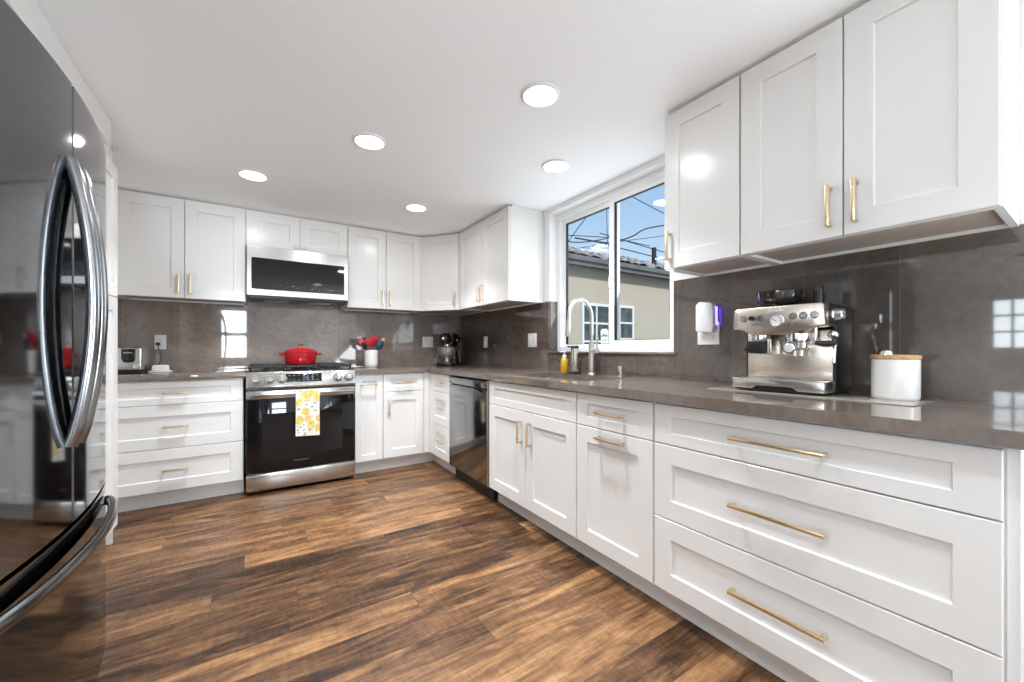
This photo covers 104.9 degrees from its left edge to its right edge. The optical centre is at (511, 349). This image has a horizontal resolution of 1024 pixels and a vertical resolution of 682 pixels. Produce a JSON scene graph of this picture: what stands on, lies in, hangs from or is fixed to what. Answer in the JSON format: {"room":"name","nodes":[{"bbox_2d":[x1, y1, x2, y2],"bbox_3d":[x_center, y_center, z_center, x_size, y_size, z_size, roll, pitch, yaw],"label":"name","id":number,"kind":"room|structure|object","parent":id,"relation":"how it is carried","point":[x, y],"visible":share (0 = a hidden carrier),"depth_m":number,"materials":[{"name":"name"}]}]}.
{"room":"kitchen","nodes":[
{"label":"kitchen","id":0,"kind":"room"},
{"bbox_2d":[183,253,460,472],"bbox_3d":[-2.009,-0.022,3.777,3.570,2.262,0.150,0,0,-33],"label":"wall","id":1,"kind":"structure","parent":0,"point":[246,253],"depth_m":3.47,"materials":[{"name":"white paint"}]},
{"bbox_2d":[154,335,165,348],"bbox_3d":[-2.809,-0.056,3.147,0.072,0.116,0.008,0,0,-33],"label":"wall outlet","id":2,"kind":"object","parent":1,"relation":"attached to","point":[157,338],"visible":1,"depth_m":3.15,"materials":[{"name":"white plastic"}]},
{"bbox_2d":[157,338,162,345],"bbox_3d":[-2.808,-0.056,3.145,0.034,0.068,0.002,0,0,-33],"label":"receptacle","id":3,"kind":"object","parent":2,"relation":"attached to","point":[160,340],"depth_m":3.14,"materials":[{"name":"grey plastic"}]},
{"bbox_2d":[117,189,245,304],"bbox_3d":[-2.587,-0.762,3.080,0.840,0.757,0.381,0,0,-33],"label":"upper cabinet","id":4,"kind":"object","parent":1,"relation":"attached to","point":[171,249],"visible":0.97,"depth_m":2.96,"materials":[{"name":"white wood"}]},
{"bbox_2d":[118,297,459,370],"bbox_3d":[-1.823,0.009,3.800,2.910,0.960,0.012,0,0,-33],"label":"backsplash","id":5,"kind":"structure","parent":1,"relation":"attached to","point":[199,336],"depth_m":3.54,"materials":[{"name":"stone"}]},
{"bbox_2d":[246,209,346,255],"bbox_3d":[-1.913,-0.990,3.523,0.772,0.303,0.374,0,0,-33],"label":"upper cabinet","id":6,"kind":"object","parent":1,"relation":"attached to","point":[266,229],"visible":0.91,"depth_m":3.37,"materials":[{"name":"white wood"}]},
{"bbox_2d":[247,244,347,305],"bbox_3d":[-1.907,-0.623,3.514,0.756,0.426,0.398,0,0,-33],"label":"microwave","id":7,"kind":"object","parent":6,"relation":"attached to","point":[274,275],"visible":1,"depth_m":3.34,"materials":[{"name":"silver metal"}]},
{"bbox_2d":[341,225,419,313],"bbox_3d":[-1.295,-0.762,3.921,0.694,0.757,0.381,0,0,-33],"label":"upper cabinet","id":8,"kind":"object","parent":1,"relation":"attached to","point":[384,267],"visible":0.99,"depth_m":3.78,"materials":[{"name":"white wood"}]},
{"bbox_2d":[422,337,432,346],"bbox_3d":[-0.933,-0.079,4.367,0.122,0.118,0.010,0,0,-33],"label":"wall outlet","id":9,"kind":"object","parent":1,"relation":"attached to","point":[426,341],"visible":1,"depth_m":4.36,"materials":[{"name":"white plastic"}]},
{"bbox_2d":[96,447,785,681],"bbox_3d":[-0.249,1.149,1.074,3.570,0.120,6.600,0,0,-33],"label":"floor","id":10,"kind":"structure","parent":0,"point":[408,573],"depth_m":1.73,"materials":[{"name":"brown wood"}]},
{"bbox_2d":[0,0,117,681],"bbox_3d":[-1.443,0.202,0.827,0.843,1.775,0.904,0,0,-33],"label":"refrigerator","id":11,"kind":"object","parent":10,"relation":"on","point":[55,523],"visible":1,"depth_m":0.92,"materials":[{"name":"black metal"}]},
{"bbox_2d":[104,144,117,544],"bbox_3d":[-2.158,-0.013,1.605,0.629,2.203,1.122,0,0,-33],"label":"panel","id":12,"kind":"object","parent":10,"relation":"on","point":[111,479],"visible":0.02,"depth_m":2.16,"materials":[{"name":"white wood"}]},
{"bbox_2d":[118,378,244,512],"bbox_3d":[-2.513,0.651,2.960,0.830,0.876,0.659,0,0,-33],"label":"base cabinet","id":13,"kind":"object","parent":10,"relation":"on","point":[179,441],"visible":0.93,"depth_m":2.75,"materials":[{"name":"white wood"}]},
{"bbox_2d":[118,369,246,381],"bbox_3d":[-2.508,0.194,2.964,0.846,0.038,0.642,0,0,-33],"label":"countertop","id":14,"kind":"structure","parent":13,"relation":"on","point":[229,373],"depth_m":2.79,"materials":[{"name":"stone"}]},
{"bbox_2d":[118,342,161,373],"bbox_3d":[-2.782,0.060,2.927,0.222,0.228,0.391,0,0,-33],"label":"toaster","id":15,"kind":"object","parent":14,"relation":"on","point":[131,360],"visible":0.91,"depth_m":2.79,"materials":[{"name":"silver metal"}]},
{"bbox_2d":[148,365,173,372],"bbox_3d":[-2.658,0.146,2.984,0.140,0.056,0.100,0,0,-35],"label":"butter dish","id":16,"kind":"object","parent":14,"relation":"on","point":[155,368],"visible":1,"depth_m":2.95,"materials":[{"name":"white ceramic"}]},
{"bbox_2d":[148,370,173,372],"bbox_3d":[-2.658,0.168,2.984,0.140,0.013,0.100,0,0,-35],"label":"tray","id":17,"kind":"object","parent":16,"relation":"on","point":[151,371],"depth_m":2.95,"materials":[{"name":"white ceramic"}]},
{"bbox_2d":[246,363,354,493],"bbox_3d":[-1.809,0.611,3.368,0.760,0.957,0.722,0,0,-33],"label":"range","id":18,"kind":"object","parent":10,"relation":"on","point":[276,457],"visible":0.97,"depth_m":3.08,"materials":[{"name":"silver metal"}]},
{"bbox_2d":[246,366,351,371],"bbox_3d":[-1.832,0.175,3.403,0.760,0.017,0.640,0,0,-33],"label":"cooktop","id":19,"kind":"object","parent":18,"relation":"in","point":[321,368],"depth_m":3.23,"materials":[{"name":"black metal"}]},
{"bbox_2d":[279,344,321,364],"bbox_3d":[-1.829,0.043,3.410,0.262,0.176,0.277,0,0,15],"label":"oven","id":20,"kind":"object","parent":18,"relation":"on","point":[293,356],"visible":1,"depth_m":3.31,"materials":[{"name":"red metal"}]},
{"bbox_2d":[296,389,319,435],"bbox_3d":[-1.600,0.498,3.083,0.167,0.359,0.045,0,0,-33],"label":"dish towel","id":21,"kind":"object","parent":18,"relation":"hanging from","point":[307,401],"visible":1,"depth_m":3.07,"materials":[{"name":"fabric"}]},
{"bbox_2d":[355,373,382,473],"bbox_3d":[-1.405,0.651,3.681,0.236,0.876,0.659,0,0,-33],"label":"base cabinet","id":22,"kind":"object","parent":10,"relation":"on","point":[368,387],"visible":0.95,"depth_m":3.44,"materials":[{"name":"white wood"}]},
{"bbox_2d":[381,372,433,468],"bbox_3d":[-1.093,0.651,3.884,0.507,0.876,0.659,0,0,-33],"label":"base cabinet","id":23,"kind":"object","parent":10,"relation":"on","point":[405,395],"visible":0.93,"depth_m":3.62,"materials":[{"name":"white wood"}]},
{"bbox_2d":[430,372,455,473],"bbox_3d":[-0.429,0.651,3.735,0.659,0.876,0.530,0,0,-33],"label":"base cabinet","id":24,"kind":"object","parent":10,"relation":"on","point":[439,383],"visible":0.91,"depth_m":3.54,"materials":[{"name":"white wood"}]},
{"bbox_2d":[449,375,495,500],"bbox_3d":[-0.101,0.655,3.229,0.610,0.868,0.666,0,0,-33],"label":"dishwasher","id":25,"kind":"object","parent":10,"relation":"on","point":[469,403],"visible":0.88,"depth_m":3.02,"materials":[{"name":"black metal"}]},
{"bbox_2d":[489,380,586,555],"bbox_3d":[0.331,0.651,2.566,0.659,0.876,0.904,0,0,-33],"label":"base cabinet","id":26,"kind":"object","parent":10,"relation":"on","point":[533,429],"visible":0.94,"depth_m":2.34,"materials":[{"name":"white wood"}]},
{"bbox_2d":[577,392,664,604],"bbox_3d":[0.706,0.651,1.990,0.659,0.876,0.468,0,0,-33],"label":"base cabinet","id":27,"kind":"object","parent":10,"relation":"on","point":[616,441],"visible":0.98,"depth_m":1.80,"materials":[{"name":"white wood"}]},
{"bbox_2d":[655,402,1023,681],"bbox_3d":[1.089,0.651,1.402,0.659,0.876,0.934,0,0,-33],"label":"base cabinet","id":28,"kind":"object","parent":10,"relation":"on","point":[815,552],"visible":0.98,"depth_m":1.12,"materials":[{"name":"white wood"}]},
{"bbox_2d":[347,364,1023,449],"bbox_3d":[-0.030,0.194,2.526,1.293,0.038,4.079,0,0,-33],"label":"countertop","id":29,"kind":"structure","parent":28,"relation":"on","point":[990,424],"depth_m":1.25,"materials":[{"name":"stone"}]},
{"bbox_2d":[364,350,377,366],"bbox_3d":[-1.375,0.091,3.843,0.126,0.167,0.126,0,0,-33],"label":"utensil crock","id":30,"kind":"object","parent":29,"relation":"on","point":[370,356],"visible":0.9,"depth_m":3.79,"materials":[{"name":"ceramic"}]},
{"bbox_2d":[358,338,365,349],"bbox_3d":[-1.416,0.026,3.831,0.160,0.263,0.028,0,0,-33],"label":"serving spoon","id":31,"kind":"object","parent":30,"relation":"in","point":[360,340],"visible":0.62,"depth_m":3.79,"materials":[{"name":"red plastic"}]},
{"bbox_2d":[362,342,366,350],"bbox_3d":[-1.383,0.045,3.797,0.134,0.224,0.028,0,0,-44],"label":"serving spoon","id":32,"kind":"object","parent":30,"relation":"in","point":[364,345],"visible":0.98,"depth_m":3.76,"materials":[{"name":"black plastic"}]},
{"bbox_2d":[365,337,375,349],"bbox_3d":[-1.384,0.016,3.847,0.102,0.278,0.035,0,0,-33],"label":"spatula","id":33,"kind":"object","parent":30,"relation":"in","point":[371,341],"visible":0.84,"depth_m":3.84,"materials":[{"name":"red plastic"}]},
{"bbox_2d":[371,336,379,349],"bbox_3d":[-1.364,0.012,3.887,0.114,0.287,0.014,0,0,-30],"label":"spatula","id":34,"kind":"object","parent":30,"relation":"in","point":[376,337],"visible":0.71,"depth_m":3.90,"materials":[{"name":"red plastic"}]},
{"bbox_2d":[376,340,383,349],"bbox_3d":[-1.323,0.034,3.835,0.149,0.246,0.028,0,0,-31],"label":"serving spoon","id":35,"kind":"object","parent":30,"relation":"in","point":[380,343],"visible":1,"depth_m":3.84,"materials":[{"name":"blue plastic"}]},
{"bbox_2d":[436,332,462,365],"bbox_3d":[-0.673,-0.004,4.267,0.210,0.357,0.352,0,0,17],"label":"stand mixer","id":36,"kind":"object","parent":29,"relation":"on","point":[449,354],"visible":1,"depth_m":4.16,"materials":[{"name":"black metal"}]},
{"bbox_2d":[438,347,456,362],"bbox_3d":[-0.691,0.060,4.209,0.204,0.170,0.204,0,0,17],"label":"bowl","id":37,"kind":"object","parent":36,"relation":"on","point":[447,353],"depth_m":4.15,"materials":[{"name":"metal"}]},
{"bbox_2d":[559,351,567,372],"bbox_3d":[0.377,0.093,2.880,0.070,0.162,0.056,0,0,-33],"label":"soap bottle","id":38,"kind":"object","parent":29,"relation":"on","point":[564,361],"visible":0.98,"depth_m":2.86,"materials":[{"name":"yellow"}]},
{"bbox_2d":[549,378,579,381],"bbox_3d":[0.322,0.299,2.543,0.428,0.170,0.788,0,0,-33],"label":"sink","id":39,"kind":"object","parent":29,"relation":"in","point":[549,378],"visible":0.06,"depth_m":2.81,"materials":[{"name":"metal"}]},
{"bbox_2d":[567,345,580,373],"bbox_3d":[0.441,0.074,2.838,0.097,0.201,0.064,0,0,-33],"label":"soap dispenser","id":40,"kind":"object","parent":29,"relation":"on","point":[574,367],"visible":0.99,"depth_m":2.82,"materials":[{"name":"silver metal"}]},
{"bbox_2d":[565,298,598,374],"bbox_3d":[0.472,-0.085,2.626,0.251,0.518,0.090,0,0,-33],"label":"faucet","id":41,"kind":"object","parent":29,"relation":"on","point":[592,350],"visible":1,"depth_m":2.67,"materials":[{"name":"silver metal"}]},
{"bbox_2d":[617,366,623,376],"bbox_3d":[0.674,0.140,2.451,0.042,0.069,0.042,0,0,-33],"label":"air gap","id":42,"kind":"object","parent":29,"relation":"on","point":[619,368],"visible":0.98,"depth_m":2.44,"materials":[{"name":"silver metal"}]},
{"bbox_2d":[708,386,938,406],"bbox_3d":[1.175,0.173,1.555,0.313,0.003,0.652,0,0,-33],"label":"mat","id":43,"kind":"object","parent":29,"relation":"on","point":[846,396],"visible":0.74,"depth_m":1.43,"materials":[{"name":"grey stone"}]},
{"bbox_2d":[732,286,851,394],"bbox_3d":[1.115,-0.038,1.607,0.341,0.418,0.392,0,0,-33],"label":"espresso machine","id":44,"kind":"object","parent":43,"relation":"on","point":[792,346],"visible":1,"depth_m":1.54,"materials":[{"name":"metal"}]},
{"bbox_2d":[752,335,770,340],"bbox_3d":[1.038,-0.048,1.641,0.066,0.026,0.066,0,0,-33],"label":"outlet","id":45,"kind":"object","parent":44,"relation":"attached to","point":[754,337],"depth_m":1.61,"materials":[{"name":"silver metal"}]},
{"bbox_2d":[732,376,835,393],"bbox_3d":[1.078,0.141,1.581,0.108,0.042,0.328,0,0,-33],"label":"drip tray","id":46,"kind":"object","parent":44,"relation":"on","point":[789,384],"depth_m":1.53,"materials":[{"name":"metal"}]},
{"bbox_2d":[744,376,824,381],"bbox_3d":[1.081,0.118,1.584,0.088,0.003,0.266,0,0,-33],"label":"grille","id":47,"kind":"object","parent":44,"relation":"attached to","point":[746,378],"depth_m":1.57,"materials":[{"name":"metal"}]},
{"bbox_2d":[870,355,921,400],"bbox_3d":[1.325,0.096,1.363,0.131,0.152,0.131,0,0,-33],"label":"canister","id":48,"kind":"object","parent":43,"relation":"on","point":[893,377],"visible":0.98,"depth_m":1.31,"materials":[{"name":"white ceramic"}]},
{"bbox_2d":[877,349,894,354],"bbox_3d":[1.321,0.009,1.392,0.045,0.022,0.045,0,0,-33],"label":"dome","id":49,"kind":"object","parent":48,"relation":"on","point":[881,351],"visible":1,"depth_m":1.38,"materials":[{"name":"silver metal"}]},
{"bbox_2d":[34,0,870,237],"bbox_3d":[-0.249,-1.213,1.074,3.570,0.140,6.600,0,0,-33],"label":"ceiling","id":50,"kind":"structure","parent":0,"point":[193,94],"depth_m":1.70,"materials":[{"name":"white paint"}]},
{"bbox_2d":[4,0,110,145],"bbox_3d":[-1.687,-1.081,0.884,0.648,0.121,2.190,0,0,-33],"label":"trim","id":51,"kind":"structure","parent":50,"relation":"attached to","point":[28,11],"depth_m":1.46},
{"bbox_2d":[110,137,118,151],"bbox_3d":[-2.392,-1.129,1.927,0.606,0.026,0.328,0,0,-33],"label":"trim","id":52,"kind":"structure","parent":50,"relation":"attached to","point":[114,147],"depth_m":2.18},
{"bbox_2d":[237,169,268,180],"bbox_3d":[-1.698,-1.139,2.583,0.176,0.009,0.176,0,0,-33],"label":"recessed light","id":53,"kind":"object","parent":50,"relation":"in","point":[250,174],"visible":1,"depth_m":2.57,"materials":[{"name":"white plastic"}]},
{"bbox_2d":[352,132,385,149],"bbox_3d":[-0.782,-1.139,2.165,0.176,0.009,0.176,0,0,-33],"label":"recessed light","id":54,"kind":"object","parent":50,"relation":"in","point":[369,141],"visible":1,"depth_m":2.15,"materials":[{"name":"white plastic"}]},
{"bbox_2d":[405,203,426,211],"bbox_3d":[-0.772,-1.139,3.174,0.176,0.009,0.176,0,0,-33],"label":"recessed light","id":55,"kind":"object","parent":50,"relation":"in","point":[415,207],"visible":1,"depth_m":3.15,"materials":[{"name":"white plastic"}]},
{"bbox_2d":[521,81,559,107],"bbox_3d":[0.127,-1.139,1.770,0.176,0.009,0.176,0,0,-33],"label":"recessed light","id":56,"kind":"object","parent":50,"relation":"in","point":[541,94],"visible":1,"depth_m":1.75,"materials":[{"name":"white plastic"}]},
{"bbox_2d":[542,159,569,172],"bbox_3d":[0.273,-1.139,2.454,0.176,0.009,0.176,0,0,-33],"label":"recessed light","id":57,"kind":"object","parent":50,"relation":"in","point":[553,165],"visible":1,"depth_m":2.44,"materials":[{"name":"white plastic"}]},
{"bbox_2d":[461,0,1023,404],"bbox_3d":[1.225,-0.022,1.944,0.150,2.262,6.450,0,0,-33],"label":"wall","id":58,"kind":"structure","parent":0,"point":[550,216],"depth_m":2.73,"materials":[{"name":"white paint"}]},
{"bbox_2d":[415,233,480,314],"bbox_3d":[-0.671,-0.762,4.144,0.607,0.757,0.668,0,0,-33],"label":"upper cabinet","id":59,"kind":"object","parent":58,"relation":"attached to","point":[439,254],"visible":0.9,"depth_m":3.92,"materials":[{"name":"white wood"}]},
{"bbox_2d":[484,336,487,347],"bbox_3d":[-0.276,-0.074,4.081,0.010,0.118,0.076,0,0,-33],"label":"wall outlet","id":60,"kind":"object","parent":58,"relation":"attached to","point":[485,337],"visible":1,"depth_m":4.06,"materials":[{"name":"white plastic"}]},
{"bbox_2d":[459,204,543,311],"bbox_3d":[-0.141,-0.762,3.550,0.381,0.757,0.903,0,0,-33],"label":"upper cabinet","id":61,"kind":"object","parent":58,"relation":"attached to","point":[501,256],"visible":1,"depth_m":3.25,"materials":[{"name":"white wood"}]},
{"bbox_2d":[528,333,536,346],"bbox_3d":[0.173,-0.077,3.391,0.010,0.118,0.122,0,0,-33],"label":"wall outlet","id":62,"kind":"object","parent":58,"relation":"attached to","point":[532,337],"visible":1,"depth_m":3.38,"materials":[{"name":"white plastic"}]},
{"bbox_2d":[547,351,676,354],"bbox_3d":[0.645,0.025,2.746,0.094,0.013,1.177,0,0,-33],"label":"trim","id":63,"kind":"structure","parent":58,"relation":"attached to","point":[667,353],"depth_m":2.52,"materials":[{"name":"stone"}]},
{"bbox_2d":[557,167,674,351],"bbox_3d":[0.705,-0.544,2.790,0.069,1.124,1.145,0,0,-33],"label":"window","id":64,"kind":"structure","parent":58,"relation":"in","point":[611,200],"depth_m":2.76,"materials":[{"name":"white plastic"}]},
{"bbox_2d":[601,329,607,343],"bbox_3d":[0.671,-0.092,2.860,0.001,0.112,0.072,0,0,-33],"label":"window sticker","id":65,"kind":"object","parent":64,"relation":"attached to","point":[604,332],"visible":1,"depth_m":2.86,"materials":[{"name":"white paper"}]},
{"bbox_2d":[696,302,717,332],"bbox_3d":[1.013,-0.165,2.053,0.045,0.161,0.096,0,0,-33],"label":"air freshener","id":66,"kind":"object","parent":58,"relation":"attached to","point":[706,313],"visible":1,"depth_m":2.03,"materials":[{"name":"white plastic"}]},
{"bbox_2d":[698,322,718,344],"bbox_3d":[1.032,-0.083,2.073,0.008,0.118,0.118,0,0,-33],"label":"wall outlet","id":67,"kind":"object","parent":58,"relation":"attached to","point":[704,338],"visible":0.66,"depth_m":2.07,"materials":[{"name":"white plastic"}]},
{"bbox_2d":[700,332,705,339],"bbox_3d":[1.014,-0.083,2.096,0.002,0.068,0.034,0,0,-33],"label":"receptacle","id":68,"kind":"object","parent":67,"relation":"attached to","point":[702,334],"depth_m":2.09,"materials":[{"name":"grey plastic"}]},
{"bbox_2d":[710,330,716,339],"bbox_3d":[1.046,-0.083,2.047,0.002,0.068,0.034,0,0,-33],"label":"receptacle","id":69,"kind":"object","parent":67,"relation":"attached to","point":[713,336],"depth_m":2.05,"materials":[{"name":"grey plastic"}]},
{"bbox_2d":[665,76,776,276],"bbox_3d":[0.966,-0.762,1.849,0.381,0.757,0.358,0,0,-33],"label":"upper cabinet","id":70,"kind":"object","parent":58,"relation":"attached to","point":[703,137],"visible":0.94,"depth_m":1.76,"materials":[{"name":"white wood"}]},
{"bbox_2d":[460,224,1023,404],"bbox_3d":[0.546,-0.107,2.907,0.086,0.564,4.094,0,0,-33],"label":"backsplash","id":71,"kind":"structure","parent":58,"relation":"attached to","point":[956,303],"depth_m":1.50,"materials":[{"name":"stone"}]},
{"bbox_2d":[741,0,1019,264],"bbox_3d":[1.249,-0.762,1.415,0.381,0.757,0.676,0,0,-33],"label":"upper cabinet","id":72,"kind":"object","parent":58,"relation":"attached to","point":[891,123],"visible":1,"depth_m":1.26,"materials":[{"name":"white wood"}]},
{"label":"outside","id":73,"kind":"structure","parent":0,"visible":0},
{"bbox_3d":[13.504,1.589,19.750,39.840,0.100,70.000,0,0,-33],"label":"ground","id":74,"kind":"structure","parent":73,"visible":0},
{"bbox_2d":[568,245,668,343],"bbox_3d":[2.469,-0.331,11.995,11.600,3.740,7.360,0,0,-33],"label":"neighbouring house","id":75,"kind":"structure","parent":74,"relation":"on","point":[644,285],"depth_m":7.76,"materials":[{"name":"beige paint"}]},
{"bbox_2d":[578,246,608,254],"bbox_3d":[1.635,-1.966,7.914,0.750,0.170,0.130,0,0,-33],"label":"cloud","id":76,"kind":"structure","parent":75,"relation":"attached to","point":[589,249],"depth_m":7.88,"materials":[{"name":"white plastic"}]},
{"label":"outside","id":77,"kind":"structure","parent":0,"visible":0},
{"bbox_2d":[568,235,648,245],"bbox_3d":[4.964,-5.536,20.157,6.492,0.444,0.040,0,0,-33],"label":"power line","id":78,"kind":"object","parent":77,"point":[568,235],"visible":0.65,"depth_m":19.67,"materials":[{"name":"black"}]},
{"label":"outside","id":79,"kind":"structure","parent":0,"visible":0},
{"bbox_2d":[633,197,664,213],"bbox_3d":[6.558,-6.876,18.809,6.574,0.904,0.040,0,0,-33],"label":"power line","id":80,"kind":"object","parent":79,"point":[633,197],"visible":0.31,"depth_m":18.78,"materials":[{"name":"black"}]},
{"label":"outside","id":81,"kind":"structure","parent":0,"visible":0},
{"bbox_2d":[575,225,664,243],"bbox_3d":[5.564,-5.246,17.207,7.497,1.981,0.060,0,0,-33],"label":"power line","id":82,"kind":"object","parent":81,"point":[659,225],"visible":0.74,"depth_m":16.61,"materials":[{"name":"black"}]},
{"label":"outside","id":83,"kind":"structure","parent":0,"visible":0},
{"bbox_2d":[580,235,664,247],"bbox_3d":[8.060,-6.866,24.559,10.288,2.584,0.040,0,0,-33],"label":"power line","id":84,"kind":"object","parent":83,"point":[664,235],"visible":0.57,"depth_m":23.92,"materials":[{"name":"black"}]},
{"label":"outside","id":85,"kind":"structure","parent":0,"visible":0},
{"bbox_2d":[600,233,664,252],"bbox_3d":[6.341,-4.681,18.190,6.352,0.375,0.040,0,0,-33],"label":"power line","id":86,"kind":"object","parent":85,"point":[600,233],"visible":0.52,"depth_m":17.71,"materials":[{"name":"black"}]},
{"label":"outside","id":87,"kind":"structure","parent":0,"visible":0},
{"bbox_2d":[600,242,664,259],"bbox_3d":[5.801,-3.976,16.645,5.821,0.205,0.040,0,0,-33],"label":"power line","id":88,"kind":"object","parent":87,"point":[600,242],"visible":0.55,"depth_m":16.09,"materials":[{"name":"black"}]},
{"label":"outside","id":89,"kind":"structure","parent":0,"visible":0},
{"bbox_2d":[568,237,608,242],"bbox_3d":[2.703,-3.995,14.151,2.547,0.563,0.040,0,0,-33],"label":"power line","id":90,"kind":"object","parent":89,"point":[607,237],"visible":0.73,"depth_m":14.15,"materials":[{"name":"black"}]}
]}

